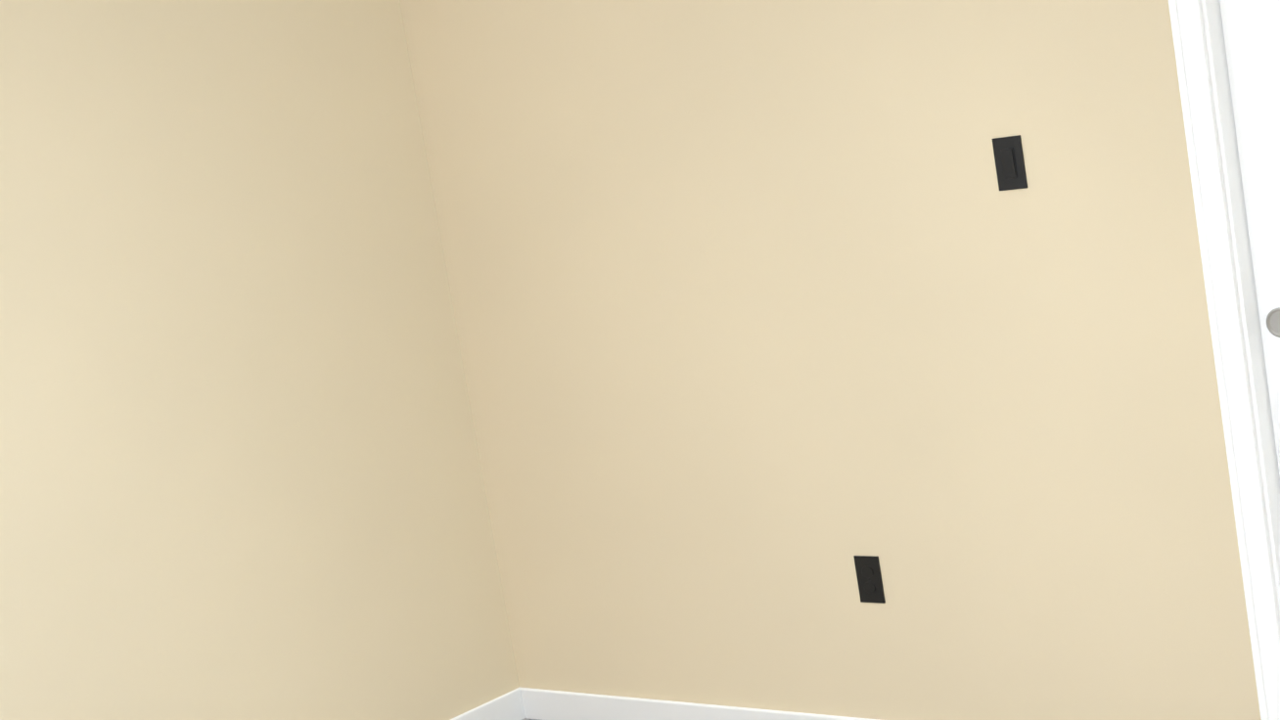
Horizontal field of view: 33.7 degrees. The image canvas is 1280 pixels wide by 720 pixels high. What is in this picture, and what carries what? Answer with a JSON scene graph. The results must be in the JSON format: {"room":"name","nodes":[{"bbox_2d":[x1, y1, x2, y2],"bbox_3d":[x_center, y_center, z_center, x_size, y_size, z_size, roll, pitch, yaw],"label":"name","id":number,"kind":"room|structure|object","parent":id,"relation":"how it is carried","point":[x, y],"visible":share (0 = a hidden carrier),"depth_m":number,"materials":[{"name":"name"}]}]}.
{"room":"empty room","nodes":[
{"label":"empty room","id":0,"kind":"room"},
{"bbox_2d":[0,0,519,719],"bbox_3d":[-2.143,0.305,4.004,0.120,2.440,5.160,-3,10,41],"label":"wall","id":1,"kind":"structure","parent":0,"point":[241,474],"depth_m":5.22,"materials":[{"name":"beige paint"}]},
{"bbox_2d":[450,687,525,719],"bbox_3d":[-1.904,1.453,4.107,0.014,0.088,4.920,-3,10,41],"label":"baseboard","id":2,"kind":"structure","parent":1,"relation":"attached to","point":[509,706],"depth_m":5.85,"materials":[{"name":"white paint"}]},
{"bbox_2d":[399,0,1260,719],"bbox_3d":[1.165,-0.287,4.380,4.390,2.440,0.120,-3,10,41],"label":"wall","id":3,"kind":"structure","parent":0,"point":[773,317],"depth_m":4.97,"materials":[{"name":"beige paint"}]},
{"bbox_2d":[520,687,879,719],"bbox_3d":[0.498,0.919,5.194,2.195,0.088,0.014,-3,10,41],"label":"baseboard","id":4,"kind":"structure","parent":3,"relation":"attached to","point":[543,705],"depth_m":5.64,"materials":[{"name":"white paint"}]},
{"bbox_2d":[853,555,885,603],"bbox_3d":[0.548,0.525,5.049,0.070,0.115,0.008,-3,10,41],"label":"electrical outlet","id":5,"kind":"object","parent":3,"relation":"attached to","point":[869,578],"visible":1,"depth_m":5.04,"materials":[{"name":"black plastic"}]},
{"bbox_2d":[991,135,1027,190],"bbox_3d":[0.799,-0.425,4.571,0.070,0.115,0.012,-3,10,41],"label":"light switch","id":6,"kind":"object","parent":3,"relation":"attached to","point":[1009,162],"visible":1,"depth_m":4.57,"materials":[{"name":"black plastic"}]},
{"bbox_2d":[1168,0,1279,719],"bbox_3d":[1.816,-0.139,3.761,1.731,2.100,0.021,-3,10,41],"label":"trim","id":7,"kind":"structure","parent":3,"relation":"attached to","point":[1220,282],"depth_m":4.31,"materials":[{"name":"white paint"}]},
{"bbox_2d":[1200,0,1279,615],"bbox_3d":[1.865,-0.129,3.816,1.626,2.045,0.121,-3,10,41],"label":"door frame","id":8,"kind":"structure","parent":3,"relation":"in","point":[1235,200],"depth_m":4.30,"materials":[{"name":"white paint"}]},
{"bbox_2d":[1219,0,1279,476],"bbox_3d":[1.588,-0.106,4.075,0.819,2.001,0.038,-3,10,41],"label":"closet door leaf","id":9,"kind":"structure","parent":3,"relation":"in","point":[1252,33],"depth_m":4.26,"materials":[{"name":"white paint"}]}
]}

